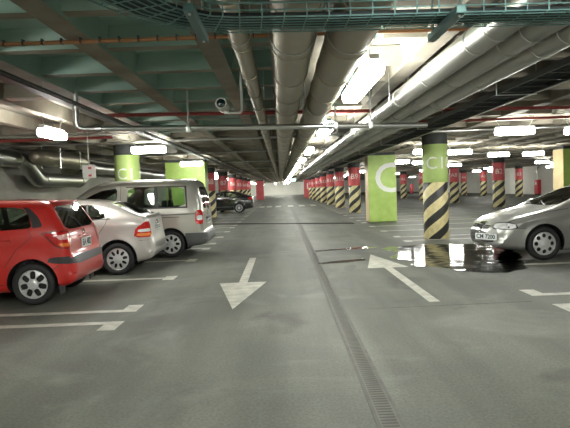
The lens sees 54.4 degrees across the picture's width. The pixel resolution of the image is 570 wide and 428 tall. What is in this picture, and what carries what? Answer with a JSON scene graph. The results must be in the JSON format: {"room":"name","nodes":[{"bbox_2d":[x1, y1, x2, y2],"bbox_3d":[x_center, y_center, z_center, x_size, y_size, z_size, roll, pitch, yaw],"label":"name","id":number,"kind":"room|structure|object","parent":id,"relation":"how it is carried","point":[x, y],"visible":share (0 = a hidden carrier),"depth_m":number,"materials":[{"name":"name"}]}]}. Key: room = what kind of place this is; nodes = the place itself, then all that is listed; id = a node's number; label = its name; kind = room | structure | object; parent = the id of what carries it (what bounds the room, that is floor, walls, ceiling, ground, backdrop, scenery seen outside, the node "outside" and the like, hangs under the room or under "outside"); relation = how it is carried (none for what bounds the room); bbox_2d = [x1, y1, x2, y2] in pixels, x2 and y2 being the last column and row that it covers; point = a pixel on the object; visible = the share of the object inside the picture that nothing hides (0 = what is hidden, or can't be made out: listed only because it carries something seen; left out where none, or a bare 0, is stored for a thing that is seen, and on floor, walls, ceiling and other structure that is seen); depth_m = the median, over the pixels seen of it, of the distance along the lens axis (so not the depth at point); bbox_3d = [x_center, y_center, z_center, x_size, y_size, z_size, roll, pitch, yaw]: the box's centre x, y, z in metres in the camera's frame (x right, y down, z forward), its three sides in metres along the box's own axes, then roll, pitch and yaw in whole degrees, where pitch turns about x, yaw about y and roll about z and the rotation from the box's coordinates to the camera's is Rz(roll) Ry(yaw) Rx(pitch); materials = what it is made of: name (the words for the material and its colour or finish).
{"room":"parking garage","nodes":[
{"label":"parking garage","id":0,"kind":"room"},
{"bbox_2d":[0,148,228,223],"bbox_3d":[-7.750,-2.748,61.378,0.300,3.400,129.000,-2,3,0],"label":"wall","id":1,"kind":"structure","parent":0,"point":[13,183],"depth_m":16.85,"materials":[{"name":"concrete"}]},
{"bbox_2d":[0,136,112,142],"bbox_3d":[-5.485,-1.606,12.070,3.490,0.060,0.060,-2,3,0],"label":"pipe","id":2,"kind":"object","parent":1,"relation":"attached to","point":[95,137],"visible":1,"depth_m":12.04,"materials":[{"name":"metal"}]},
{"bbox_2d":[0,149,165,187],"bbox_3d":[-6.895,-1.367,19.403,0.768,0.912,41.000,-2,3,0],"label":"pipe","id":3,"kind":"object","parent":1,"relation":"attached to","point":[14,159],"visible":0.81,"depth_m":15.36,"materials":[{"name":"metal"}]},
{"bbox_2d":[0,191,569,427],"bbox_3d":[8.753,-1.548,61.566,33.200,0.200,129.600,-2,3,0],"label":"floor","id":4,"kind":"structure","parent":0,"point":[280,358],"depth_m":5.61,"materials":[{"name":"paint"}]},
{"bbox_2d":[0,199,103,304],"bbox_3d":[-4.845,0.544,8.427,3.733,1.488,2.015,-2,3,-3],"label":"hatchback car","id":5,"kind":"object","parent":4,"relation":"on","point":[59,246],"visible":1,"depth_m":7.75,"materials":[{"name":"red metal"}]},
{"bbox_2d":[43,231,71,247],"bbox_3d":[-3.159,0.365,7.733,0.367,0.239,0.145,-4,3,-36],"label":"tail lamp","id":6,"kind":"object","parent":5,"relation":"attached to","point":[51,239],"depth_m":7.69,"materials":[{"name":"red"}]},
{"bbox_2d":[0,321,123,330],"bbox_3d":[-4.244,1.362,6.345,4.700,0.002,0.420,-2,3,0],"label":"parking line","id":7,"kind":"object","parent":4,"relation":"on","point":[112,325],"visible":1,"depth_m":6.47,"materials":[{"name":"paint"}]},
{"bbox_2d":[0,305,142,316],"bbox_3d":[-4.252,1.320,7.274,4.700,0.002,0.420,-2,3,0],"label":"parking line","id":8,"kind":"object","parent":4,"relation":"on","point":[131,308],"visible":1,"depth_m":7.15,"materials":[{"name":"paint"}]},
{"bbox_2d":[0,199,166,274],"bbox_3d":[-4.502,0.439,11.035,4.030,1.432,2.047,-2,3,-3],"label":"hatchback car","id":9,"kind":"object","parent":4,"relation":"on","point":[130,234],"visible":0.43,"depth_m":10.31,"materials":[{"name":"silver metal"}]},
{"bbox_2d":[134,221,151,237],"bbox_3d":[-2.643,0.285,10.331,0.339,0.293,0.085,-4,3,-31],"label":"tail lamp","id":10,"kind":"object","parent":9,"relation":"attached to","point":[142,229],"depth_m":10.29,"materials":[{"name":"red"}]},
{"bbox_2d":[113,144,140,204],"bbox_3d":[-4.236,-0.449,15.061,0.678,2.816,0.678,-2,3,0],"label":"pillar","id":11,"kind":"structure","parent":4,"relation":"on","point":[126,163],"depth_m":14.73,"materials":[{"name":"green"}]},
{"bbox_2d":[83,276,176,281],"bbox_3d":[-4.272,1.206,9.751,4.700,0.002,0.420,-2,3,0],"label":"parking line","id":12,"kind":"object","parent":4,"relation":"on","point":[166,277],"visible":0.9,"depth_m":9.75,"materials":[{"name":"paint"}]},
{"bbox_2d":[76,179,215,256],"bbox_3d":[-4.010,0.098,13.637,4.405,1.839,2.178,-2,3,0],"label":"van","id":13,"kind":"object","parent":4,"relation":"on","point":[187,225],"visible":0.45,"depth_m":12.82,"materials":[{"name":"silver metal"}]},
{"bbox_2d":[195,210,202,223],"bbox_3d":[-1.980,0.067,12.807,0.193,0.332,0.057,-3,3,-28],"label":"tail lamp","id":14,"kind":"object","parent":13,"relation":"attached to","point":[198,213],"depth_m":12.78,"materials":[{"name":"red"}]},
{"bbox_2d":[146,259,196,261],"bbox_3d":[-4.292,1.096,12.159,4.700,0.002,0.420,-2,3,0],"label":"parking line","id":15,"kind":"object","parent":4,"relation":"on","point":[188,260],"visible":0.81,"depth_m":12.17,"materials":[{"name":"paint"}]},
{"bbox_2d":[165,159,208,204],"bbox_3d":[-4.000,-0.825,22.855,1.600,2.792,0.850,-2,3,0],"label":"square pillar","id":16,"kind":"structure","parent":4,"relation":"on","point":[173,169],"depth_m":22.39,"materials":[{"name":"green paint"}]},
{"bbox_2d":[208,168,216,217],"bbox_3d":[-4.301,-1.215,31.744,0.677,2.816,0.677,-1,3,29],"label":"pillar","id":17,"kind":"structure","parent":4,"relation":"on","point":[211,171],"depth_m":31.47,"materials":[{"name":"red paint"}]},
{"bbox_2d":[218,172,228,211],"bbox_3d":[-4.362,-1.558,39.236,0.678,2.816,0.678,-2,3,0],"label":"pillar","id":18,"kind":"structure","parent":4,"relation":"on","point":[222,176],"depth_m":38.93,"materials":[{"name":"red paint"}]},
{"bbox_2d":[228,175,236,196],"bbox_3d":[-4.424,-1.905,46.827,0.678,2.816,0.678,-2,3,0],"label":"pillar","id":19,"kind":"structure","parent":4,"relation":"on","point":[231,178],"depth_m":46.52,"materials":[{"name":"red paint"}]},
{"bbox_2d":[216,191,253,212],"bbox_3d":[-4.349,-0.804,37.538,4.490,1.466,2.114,-2,3,0],"label":"car","id":20,"kind":"object","parent":4,"relation":"on","point":[242,201],"visible":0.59,"depth_m":36.69,"materials":[{"name":"black metal"}]},
{"bbox_2d":[236,177,242,192],"bbox_3d":[-4.485,-2.253,54.419,0.678,2.816,0.678,-2,3,0],"label":"pillar","id":21,"kind":"structure","parent":4,"relation":"on","point":[239,187],"depth_m":54.09,"materials":[{"name":"red paint"}]},
{"bbox_2d":[220,258,265,308],"bbox_3d":[-0.683,1.084,9.604,0.760,0.002,5.200,-2,3,0],"label":"arrow marking","id":22,"kind":"object","parent":4,"relation":"on","point":[235,293],"visible":1,"depth_m":8.52,"materials":[{"name":"paint"}]},
{"bbox_2d":[242,178,246,193],"bbox_3d":[-4.547,-2.600,62.011,0.678,2.816,0.678,-2,3,0],"label":"pillar","id":23,"kind":"structure","parent":4,"relation":"on","point":[244,180],"depth_m":61.68,"materials":[{"name":"red paint"}]},
{"bbox_2d":[247,179,250,195],"bbox_3d":[-4.608,-2.948,69.603,0.678,2.816,0.678,-2,3,0],"label":"pillar","id":24,"kind":"structure","parent":4,"relation":"on","point":[248,180],"depth_m":69.30,"materials":[{"name":"red paint"}]},
{"bbox_2d":[256,180,263,199],"bbox_3d":[-3.593,-3.466,79.899,1.100,2.792,0.900,-2,3,0],"label":"square pillar","id":25,"kind":"structure","parent":4,"relation":"on","point":[259,183],"depth_m":79.46,"materials":[{"name":"red paint"}]},
{"bbox_2d":[224,223,354,223],"bbox_3d":[-0.630,0.416,23.935,7.796,0.004,0.586,-1,3,25],"label":"joint","id":26,"kind":"object","parent":4,"relation":"on","point":[224,223],"visible":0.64,"depth_m":23.53,"materials":[{"name":"black"}]},
{"bbox_2d":[304,179,308,197],"bbox_3d":[3.378,-3.857,82.938,1.100,2.792,0.905,-2,3,0],"label":"square pillar","id":27,"kind":"structure","parent":4,"relation":"on","point":[306,182],"depth_m":82.50,"materials":[{"name":"red paint"}]},
{"bbox_2d":[308,178,311,198],"bbox_3d":[3.585,-3.535,75.949,0.678,2.816,0.678,-2,3,0],"label":"pillar","id":28,"kind":"structure","parent":4,"relation":"on","point":[309,179],"depth_m":75.67,"materials":[{"name":"red paint"}]},
{"bbox_2d":[311,177,315,199],"bbox_3d":[3.640,-3.224,69.156,0.678,2.816,0.678,-2,3,0],"label":"pillar","id":29,"kind":"structure","parent":4,"relation":"on","point":[312,178],"depth_m":68.86,"materials":[{"name":"red paint"}]},
{"bbox_2d":[315,175,319,200],"bbox_3d":[3.702,-2.877,61.565,0.677,2.816,0.677,-1,3,16],"label":"pillar","id":30,"kind":"structure","parent":4,"relation":"on","point":[317,177],"depth_m":61.26,"materials":[{"name":"red paint"}]},
{"bbox_2d":[320,173,326,202],"bbox_3d":[3.761,-2.543,54.273,0.678,2.816,0.678,-2,3,0],"label":"pillar","id":31,"kind":"structure","parent":4,"relation":"on","point":[323,188],"depth_m":53.99,"materials":[{"name":"red paint"}]},
{"bbox_2d":[326,171,334,204],"bbox_3d":[3.823,-2.191,46.581,0.678,2.816,0.678,-2,3,0],"label":"pillar","id":32,"kind":"structure","parent":4,"relation":"on","point":[329,174],"depth_m":46.30,"materials":[{"name":"red paint"}]},
{"bbox_2d":[334,168,344,207],"bbox_3d":[3.882,-1.857,39.289,0.678,2.816,0.678,-2,3,0],"label":"pillar","id":33,"kind":"structure","parent":4,"relation":"on","point":[339,172],"depth_m":39.01,"materials":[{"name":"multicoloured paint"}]},
{"bbox_2d":[316,247,374,251],"bbox_3d":[1.427,0.837,13.256,1.587,0.001,0.631,-2,3,0],"label":"puddle","id":34,"kind":"object","parent":4,"relation":"on","point":[354,247],"visible":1,"depth_m":13.27,"materials":[{"name":"liquid"}]},
{"bbox_2d":[291,207,406,427],"bbox_3d":[0.594,0.463,22.050,0.174,0.005,46.001,-2,3,0],"label":"channel","id":35,"kind":"object","parent":4,"relation":"on","point":[385,413],"visible":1,"depth_m":4.82,"materials":[{"name":"metal"}]},
{"bbox_2d":[344,265,355,270],"bbox_3d":[1.197,0.986,10.200,0.282,0.001,0.780,-2,3,0],"label":"puddle","id":36,"kind":"object","parent":4,"relation":"on","point":[349,267],"visible":1,"depth_m":10.21,"materials":[{"name":"grey"}]},
{"bbox_2d":[348,162,360,212],"bbox_3d":[3.945,-1.500,31.497,0.678,2.816,0.678,-2,3,0],"label":"pillar","id":37,"kind":"structure","parent":4,"relation":"on","point":[354,167],"depth_m":31.21,"materials":[{"name":"red paint"}]},
{"bbox_2d":[364,152,396,221],"bbox_3d":[3.935,-1.110,22.853,1.130,2.792,0.855,-2,3,0],"label":"square pillar","id":38,"kind":"structure","parent":4,"relation":"on","point":[380,168],"depth_m":22.43,"materials":[{"name":"green paint"}]},
{"bbox_2d":[400,172,406,197],"bbox_3d":[12.568,-3.070,58.825,0.678,2.816,0.678,-2,3,0],"label":"pillar","id":39,"kind":"structure","parent":4,"relation":"on","point":[403,175],"depth_m":58.54,"materials":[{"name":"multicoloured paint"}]},
{"bbox_2d":[368,254,439,301],"bbox_3d":[1.876,0.994,9.546,0.740,0.002,5.050,-2,3,0],"label":"arrow","id":40,"kind":"object","parent":4,"relation":"on","point":[374,261],"visible":1,"depth_m":9.59,"materials":[{"name":"paint"}]},
{"bbox_2d":[418,169,422,199],"bbox_3d":[12.487,-2.676,50.333,0.678,2.816,0.678,-2,3,0],"label":"pillar","id":41,"kind":"structure","parent":4,"relation":"on","point":[420,172],"depth_m":50.09,"materials":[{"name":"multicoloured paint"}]},
{"bbox_2d":[421,133,448,238],"bbox_3d":[4.098,-0.751,15.115,0.678,2.816,0.678,-2,3,0],"label":"pillar","id":42,"kind":"structure","parent":4,"relation":"on","point":[434,146],"depth_m":14.84,"materials":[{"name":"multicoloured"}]},
{"bbox_2d":[402,238,470,241],"bbox_3d":[5.582,0.627,14.630,4.900,0.002,0.420,-2,3,0],"label":"parking line","id":43,"kind":"object","parent":4,"relation":"on","point":[454,238],"visible":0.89,"depth_m":14.73,"materials":[{"name":"paint"}]},
{"bbox_2d":[370,301,530,308],"bbox_3d":[1.998,1.117,6.802,2.102,0.002,0.015,-2,3,-3],"label":"joint","id":44,"kind":"object","parent":4,"relation":"on","point":[522,301],"visible":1,"depth_m":6.80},
{"bbox_2d":[449,166,458,202],"bbox_3d":[12.269,-2.203,40.242,0.678,2.816,0.678,-2,3,0],"label":"pillar","id":45,"kind":"structure","parent":4,"relation":"on","point":[453,170],"depth_m":39.97,"materials":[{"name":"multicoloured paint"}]},
{"bbox_2d":[382,244,529,255],"bbox_3d":[3.882,0.837,11.332,3.483,0.001,4.632,-2,3,0],"label":"puddle","id":46,"kind":"object","parent":4,"relation":"on","point":[424,249],"visible":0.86,"depth_m":12.27,"materials":[{"name":"liquid"}]},
{"bbox_2d":[460,170,466,194],"bbox_3d":[20.377,-3.555,63.270,0.678,2.816,0.678,-2,3,0],"label":"pillar","id":47,"kind":"structure","parent":4,"relation":"on","point":[463,173],"depth_m":63.00,"materials":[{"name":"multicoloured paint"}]},
{"bbox_2d":[480,169,486,195],"bbox_3d":[20.622,-3.307,57.678,0.678,2.816,0.678,-2,3,0],"label":"pillar","id":48,"kind":"structure","parent":4,"relation":"on","point":[483,174],"depth_m":57.41,"materials":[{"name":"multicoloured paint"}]},
{"bbox_2d":[492,157,504,206],"bbox_3d":[12.189,-1.804,31.650,0.678,2.816,0.678,-2,3,0],"label":"pillar","id":49,"kind":"structure","parent":4,"relation":"on","point":[498,163],"depth_m":31.38,"materials":[{"name":"red paint"}]},
{"bbox_2d":[461,262,569,267],"bbox_3d":[5.621,0.845,9.865,4.900,0.002,0.420,-2,3,0],"label":"parking line","id":50,"kind":"object","parent":4,"relation":"on","point":[466,266],"visible":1,"depth_m":9.85,"materials":[{"name":"paint"}]},
{"bbox_2d":[515,165,522,196],"bbox_3d":[21.280,-2.999,50.489,0.678,2.816,0.678,-2,3,0],"label":"pillar","id":51,"kind":"structure","parent":4,"relation":"on","point":[519,168],"depth_m":50.22,"materials":[{"name":"red paint"}]},
{"bbox_2d":[470,185,569,259],"bbox_3d":[5.981,0.067,11.093,4.579,1.417,2.096,-2,3,0],"label":"car","id":52,"kind":"object","parent":4,"relation":"on","point":[540,225],"visible":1,"depth_m":10.30,"materials":[{"name":"silver metal"}]},
{"bbox_2d":[476,220,487,232],"bbox_3d":[3.925,0.300,11.088,0.182,0.328,0.335,-2,3,0],"label":"grille","id":53,"kind":"object","parent":52,"relation":"attached to","point":[479,228],"depth_m":11.03,"materials":[{"name":"silver plastic"}]},
{"bbox_2d":[534,167,540,194],"bbox_3d":[24.847,-3.263,54.611,0.380,2.708,0.850,-2,3,0],"label":"tall cabinet","id":54,"kind":"object","parent":4,"relation":"on","point":[537,183],"visible":1,"depth_m":54.36,"materials":[{"name":"metal"}]},
{"bbox_2d":[520,289,569,295],"bbox_3d":[5.641,0.958,7.388,4.900,0.002,0.420,-2,3,0],"label":"parking line","id":55,"kind":"object","parent":4,"relation":"on","point":[532,292],"visible":1,"depth_m":7.28,"materials":[{"name":"paint"}]},
{"bbox_2d":[553,146,569,190],"bbox_3d":[11.859,-1.400,22.957,1.130,2.792,0.850,-2,3,0],"label":"square pillar","id":56,"kind":"structure","parent":4,"relation":"on","point":[561,155],"depth_m":22.66,"materials":[{"name":"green paint"}]},
{"bbox_2d":[553,303,569,311],"bbox_3d":[5.649,1.001,6.458,4.900,0.002,0.420,-2,3,0],"label":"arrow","id":57,"kind":"object","parent":4,"relation":"on","point":[566,306],"visible":1,"depth_m":6.51,"materials":[{"name":"paint"}]},
{"bbox_2d":[0,0,569,182],"bbox_3d":[8.639,-4.723,61.420,33.200,0.520,129.600,-2,3,0],"label":"ceiling","id":58,"kind":"structure","parent":0,"point":[149,76],"depth_m":7.39,"materials":[{"name":"concrete"}]},
{"bbox_2d":[37,114,66,139],"bbox_3d":[-3.868,-1.539,9.208,0.200,0.564,1.112,-2,3,0],"label":"light","id":59,"kind":"object","parent":58,"relation":"hanging from","point":[45,131],"visible":0.94,"depth_m":9.01,"materials":[{"name":"white"}]},
{"bbox_2d":[37,128,66,139],"bbox_3d":[-3.860,-1.322,9.218,0.200,0.130,0.810,-2,3,0],"label":"diffuser","id":60,"kind":"object","parent":59,"relation":"attached to","point":[51,133],"depth_m":9.06,"materials":[{"name":"white"}]},
{"bbox_2d":[28,147,89,172],"bbox_3d":[-6.361,-1.624,15.878,0.530,0.820,3.874,-2,3,0],"label":"pipe","id":61,"kind":"object","parent":58,"relation":"hanging from","point":[42,157],"visible":0.73,"depth_m":15.10,"materials":[{"name":"metal"}]},
{"bbox_2d":[0,132,137,138],"bbox_3d":[-5.134,-1.652,11.745,4.190,0.052,0.060,-2,3,0],"label":"conduit","id":62,"kind":"object","parent":58,"relation":"attached to","point":[115,133],"visible":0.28,"depth_m":11.73,"materials":[{"name":"silver metal"}]},
{"bbox_2d":[82,132,95,177],"bbox_3d":[-4.229,-1.353,11.916,0.280,1.150,0.026,-2,3,0],"label":"hanging sign","id":63,"kind":"object","parent":58,"relation":"hanging from","point":[89,171],"visible":0.95,"depth_m":11.93,"materials":[{"name":"white plastic"}]},
{"bbox_2d":[0,69,244,173],"bbox_3d":[-2.838,-2.162,19.900,0.180,0.370,44.000,-2,3,0],"label":"cable tray","id":64,"kind":"object","parent":58,"relation":"hanging from","point":[5,76],"visible":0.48,"depth_m":7.14,"materials":[{"name":"grey metal"}]},
{"bbox_2d":[127,134,165,153],"bbox_3d":[-3.302,-1.753,13.408,1.112,0.564,0.200,-2,3,0],"label":"light","id":65,"kind":"object","parent":58,"relation":"hanging from","point":[161,148],"visible":0.93,"depth_m":13.33,"materials":[{"name":"white"}]},
{"bbox_2d":[131,147,165,153],"bbox_3d":[-3.294,-1.536,13.418,0.810,0.130,0.200,-2,3,0],"label":"diffuser","id":66,"kind":"object","parent":65,"relation":"attached to","point":[135,150],"depth_m":13.32,"materials":[{"name":"white"}]},
{"bbox_2d":[180,157,202,165],"bbox_3d":[-3.512,-2.086,20.799,1.112,0.564,0.200,-2,3,0],"label":"light","id":67,"kind":"object","parent":58,"relation":"hanging from","point":[183,163],"visible":0.97,"depth_m":20.72,"materials":[{"name":"white"}]},
{"bbox_2d":[180,162,202,165],"bbox_3d":[-3.504,-1.869,20.809,0.810,0.130,0.200,-2,3,0],"label":"diffuser","id":68,"kind":"object","parent":67,"relation":"attached to","point":[182,163],"depth_m":20.72,"materials":[{"name":"white"}]},
{"bbox_2d":[85,146,371,157],"bbox_3d":[-2.139,-2.040,18.409,10.290,0.056,0.056,-2,3,0],"label":"pipe","id":69,"kind":"object","parent":58,"relation":"attached to","point":[367,146],"visible":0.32,"depth_m":18.39,"materials":[{"name":"metal"}]},
{"bbox_2d":[215,71,242,114],"bbox_3d":[-0.637,-1.492,6.514,0.341,0.635,0.380,-2,3,0],"label":"security camera","id":70,"kind":"object","parent":58,"relation":"attached to","point":[222,105],"visible":0.75,"depth_m":6.52,"materials":[{"name":"white plastic"}]},
{"bbox_2d":[0,28,467,46],"bbox_3d":[-1.583,-1.450,4.635,10.000,0.047,0.056,-2,3,0],"label":"conduit","id":71,"kind":"object","parent":58,"relation":"attached to","point":[176,37],"visible":0.66,"depth_m":4.63,"materials":[{"name":"orange plastic"},{"name":"dark steel"}]},
{"bbox_2d":[216,0,278,179],"bbox_3d":[-0.532,-2.634,30.408,0.159,0.560,63.000,-2,3,0],"label":"pipe","id":72,"kind":"object","parent":58,"relation":"hanging from","point":[241,43],"visible":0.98,"depth_m":4.69,"materials":[{"name":"silver metal"}]},
{"bbox_2d":[72,88,427,132],"bbox_3d":[-0.377,-1.498,7.559,4.833,0.737,0.110,-2,3,-8],"label":"pipe","id":73,"kind":"object","parent":58,"relation":"hanging from","point":[188,128],"visible":0.94,"depth_m":7.50,"materials":[{"name":"silver metal"}]},
{"bbox_2d":[0,126,563,147],"bbox_3d":[8.293,-2.198,13.681,31.090,0.056,0.056,-2,3,0],"label":"pipe","id":74,"kind":"object","parent":58,"relation":"attached to","point":[542,127],"visible":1,"depth_m":13.59,"materials":[{"name":"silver metal"}]},
{"bbox_2d":[266,0,323,179],"bbox_3d":[-0.171,-2.607,30.412,0.337,0.638,63.000,-2,3,0],"label":"pipe","id":75,"kind":"object","parent":58,"relation":"hanging from","point":[290,51],"visible":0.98,"depth_m":4.29,"materials":[{"name":"silver metal"}]},
{"bbox_2d":[304,145,313,154],"bbox_3d":[0.685,-2.011,15.931,0.200,0.561,1.700,-2,3,0],"label":"light","id":76,"kind":"object","parent":58,"relation":"hanging from","point":[310,149],"visible":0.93,"depth_m":15.13,"materials":[{"name":"white"}]},
{"bbox_2d":[317,129,331,137],"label":"light","id":77,"kind":"object","parent":58,"relation":"hanging from","point":[323,133],"depth_m":10.17,"materials":[{"name":"white"}]},
{"bbox_2d":[317,121,333,137],"bbox_3d":[0.740,-1.531,10.147,0.200,0.130,1.660,-2,3,0],"label":"diffuser","id":78,"kind":"object","parent":77,"relation":"attached to","point":[322,133],"depth_m":10.02,"materials":[{"name":"white"}]},
{"bbox_2d":[88,0,569,42],"bbox_3d":[1.184,-1.188,2.043,4.333,0.598,2.429,-2,3,0],"label":"basket tray","id":79,"kind":"object","parent":58,"relation":"hanging from","point":[189,9],"visible":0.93,"depth_m":2.64,"materials":[{"name":"teal"}]},
{"bbox_2d":[105,0,569,28],"bbox_3d":[0.890,-0.970,2.524,4.744,0.030,1.517,-3,3,-25],"label":"cable","id":80,"kind":"object","parent":79,"relation":"in","point":[110,1],"visible":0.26,"depth_m":2.78,"materials":[{"name":"grey plastic"}]},
{"bbox_2d":[118,0,569,25],"bbox_3d":[0.919,-0.974,2.494,4.692,0.040,1.505,-3,3,-25],"label":"cable","id":81,"kind":"object","parent":79,"relation":"in","point":[126,3],"visible":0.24,"depth_m":2.74,"materials":[{"name":"grey plastic"}]},
{"bbox_2d":[132,0,569,23],"bbox_3d":[0.950,-0.971,2.463,4.630,0.034,1.481,-3,3,-25],"label":"cable","id":82,"kind":"object","parent":79,"relation":"in","point":[133,0],"visible":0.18,"depth_m":2.69,"materials":[{"name":"grey plastic"}]},
{"bbox_2d":[141,0,564,20],"bbox_3d":[0.977,-0.970,2.436,4.577,0.032,1.462,-3,3,-25],"label":"cable","id":83,"kind":"object","parent":79,"relation":"in","point":[141,0],"visible":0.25,"depth_m":2.66,"materials":[{"name":"grey plastic"}]},
{"bbox_2d":[151,0,569,18],"bbox_3d":[1.002,-0.966,2.413,4.527,0.025,1.440,-3,3,-25],"label":"cable","id":84,"kind":"object","parent":79,"relation":"in","point":[155,1],"visible":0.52,"depth_m":2.63,"materials":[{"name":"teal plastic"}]},
{"bbox_2d":[96,106,569,117],"bbox_3d":[1.179,-1.742,9.390,8.469,0.081,0.110,-2,3,-7],"label":"pipe","id":85,"kind":"object","parent":58,"relation":"attached to","point":[120,115],"visible":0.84,"depth_m":9.14,"materials":[{"name":"metal"}]},
{"bbox_2d":[283,0,397,179],"bbox_3d":[0.229,-2.619,30.415,0.347,0.644,63.000,-2,3,0],"label":"pipe","id":86,"kind":"object","parent":58,"relation":"hanging from","point":[341,52],"visible":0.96,"depth_m":4.43,"materials":[{"name":"silver metal"}]},
{"bbox_2d":[140,150,552,165],"bbox_3d":[8.201,-2.714,24.969,31.090,0.060,0.060,-2,3,0],"label":"pipe","id":87,"kind":"object","parent":58,"relation":"attached to","point":[537,150],"visible":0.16,"depth_m":24.90,"materials":[{"name":"metal"}]},
{"bbox_2d":[162,157,552,171],"bbox_3d":[8.132,-3.103,33.460,31.090,0.060,0.060,-2,3,0],"label":"pipe","id":88,"kind":"object","parent":58,"relation":"attached to","point":[547,157],"visible":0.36,"depth_m":33.45,"materials":[{"name":"metal"}]},
{"bbox_2d":[342,47,384,102],"bbox_3d":[0.768,-1.543,5.692,0.200,0.561,1.700,-2,3,0],"label":"light","id":89,"kind":"object","parent":58,"relation":"hanging from","point":[371,70],"visible":0.94,"depth_m":5.14,"materials":[{"name":"glowing white plastic diffuser"},{"name":"white painted metal"}]},
{"bbox_2d":[217,162,549,174],"bbox_3d":[8.056,-3.537,42.950,31.090,0.060,0.060,-2,3,0],"label":"pipe","id":90,"kind":"object","parent":58,"relation":"attached to","point":[549,162],"visible":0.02,"depth_m":42.94,"materials":[{"name":"metal"}]},
{"bbox_2d":[396,157,409,163],"bbox_3d":[5.439,-2.654,26.151,1.112,0.564,0.200,-2,3,0],"label":"light","id":91,"kind":"object","parent":58,"relation":"hanging from","point":[397,161],"visible":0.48,"depth_m":26.07,"materials":[{"name":"white"}]},
{"bbox_2d":[412,143,421,153],"bbox_3d":[4.653,-2.267,18.354,1.112,0.564,0.200,-2,3,0],"label":"light","id":92,"kind":"object","parent":58,"relation":"hanging from","point":[415,151],"visible":0.44,"depth_m":18.27,"materials":[{"name":"white"}]},
{"bbox_2d":[300,0,562,174],"bbox_3d":[1.317,-2.179,19.432,0.241,0.590,41.000,-2,3,0],"label":"pipe","id":93,"kind":"object","parent":58,"relation":"hanging from","point":[474,42],"visible":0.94,"depth_m":4.86,"materials":[{"name":"metal"}]},
{"bbox_2d":[303,0,569,174],"bbox_3d":[1.567,-2.178,19.434,0.241,0.610,41.000,-2,3,0],"label":"pipe","id":94,"kind":"object","parent":58,"relation":"hanging from","point":[525,37],"visible":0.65,"depth_m":4.82,"materials":[{"name":"metal"}]},
{"bbox_2d":[307,25,569,174],"bbox_3d":[1.817,-2.177,19.436,0.241,0.630,41.000,-2,3,0],"label":"pipe","id":95,"kind":"object","parent":58,"relation":"hanging from","point":[558,41],"visible":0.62,"depth_m":5.13,"materials":[{"name":"metal"}]},
{"bbox_2d":[318,56,569,171],"bbox_3d":[2.789,-2.318,19.938,0.516,0.467,42.000,-2,3,0],"label":"tray","id":96,"kind":"object","parent":58,"relation":"hanging from","point":[555,73],"visible":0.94,"depth_m":7.76,"materials":[{"name":"grey metal"}]},
{"bbox_2d":[344,80,569,164],"bbox_3d":[3.258,-1.965,14.452,0.090,0.090,31.000,-2,3,0],"label":"conduit","id":97,"kind":"object","parent":58,"relation":"attached to","point":[567,80],"visible":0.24,"depth_m":9.02,"materials":[{"name":"metal"}]},
{"bbox_2d":[447,145,471,154],"bbox_3d":[6.094,-2.365,19.362,1.112,0.564,0.200,-2,3,0],"label":"light","id":98,"kind":"object","parent":58,"relation":"hanging from","point":[450,151],"visible":0.92,"depth_m":19.29,"materials":[{"name":"white"}]},
{"bbox_2d":[448,150,471,154],"bbox_3d":[6.101,-2.149,19.372,0.810,0.130,0.200,-2,3,0],"label":"diffuser","id":99,"kind":"object","parent":98,"relation":"attached to","point":[450,152],"depth_m":19.28,"materials":[{"name":"white"}]},
{"bbox_2d":[415,115,569,122],"bbox_3d":[13.152,-2.273,11.515,21.400,0.056,0.056,-2,3,0],"label":"pipe","id":100,"kind":"object","parent":58,"relation":"attached to","point":[567,116],"visible":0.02,"depth_m":11.44,"materials":[{"name":"metal"}]},
{"bbox_2d":[487,147,508,156],"bbox_3d":[8.519,-2.582,22.175,1.112,0.564,0.200,-2,3,0],"label":"light","id":101,"kind":"object","parent":58,"relation":"hanging from","point":[490,154],"visible":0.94,"depth_m":22.10,"materials":[{"name":"white"}]},
{"bbox_2d":[488,153,508,156],"bbox_3d":[8.527,-2.365,22.185,0.810,0.130,0.200,-2,3,0],"label":"diffuser","id":102,"kind":"object","parent":101,"relation":"attached to","point":[489,154],"depth_m":22.09,"materials":[{"name":"white"}]},
{"bbox_2d":[494,115,535,135],"bbox_3d":[4.905,-1.977,11.862,1.112,0.564,0.200,-2,3,0],"label":"light","id":103,"kind":"object","parent":58,"relation":"hanging from","point":[507,130],"visible":0.92,"depth_m":11.79,"materials":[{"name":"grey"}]},
{"bbox_2d":[495,128,534,135],"bbox_3d":[4.913,-1.760,11.872,0.810,0.130,0.200,-2,3,0],"label":"diffuser","id":104,"kind":"object","parent":103,"relation":"attached to","point":[500,131],"depth_m":11.78,"materials":[{"name":"white"}]},
{"bbox_2d":[522,145,544,155],"bbox_3d":[10.066,-2.652,22.485,1.112,0.564,0.200,-2,3,0],"label":"light","id":105,"kind":"object","parent":58,"relation":"hanging from","point":[525,153],"visible":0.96,"depth_m":22.41,"materials":[{"name":"white"}]},
{"bbox_2d":[523,152,543,155],"bbox_3d":[10.074,-2.435,22.494,0.810,0.130,0.200,-2,3,0],"label":"diffuser","id":106,"kind":"object","parent":105,"relation":"attached to","point":[524,153],"depth_m":22.40,"materials":[{"name":"white"}]},
{"bbox_2d":[562,115,569,134],"bbox_3d":[6.601,-2.057,12.273,1.112,0.564,0.200,-2,3,0],"label":"light","id":107,"kind":"object","parent":58,"relation":"hanging from","point":[566,128],"visible":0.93,"depth_m":12.24,"materials":[{"name":"white"}]},
{"bbox_2d":[251,180,364,195],"bbox_3d":[8.165,-6.300,126.064,33.200,3.400,0.300,-2,3,0],"label":"wall","id":108,"kind":"structure","parent":0,"point":[292,188],"depth_m":125.89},
{"bbox_2d":[396,165,552,194],"bbox_3d":[25.127,-3.942,61.590,0.300,3.400,129.000,-2,3,0],"label":"wall","id":109,"kind":"structure","parent":0,"point":[545,174],"depth_m":61.38,"materials":[{"name":"paint"}]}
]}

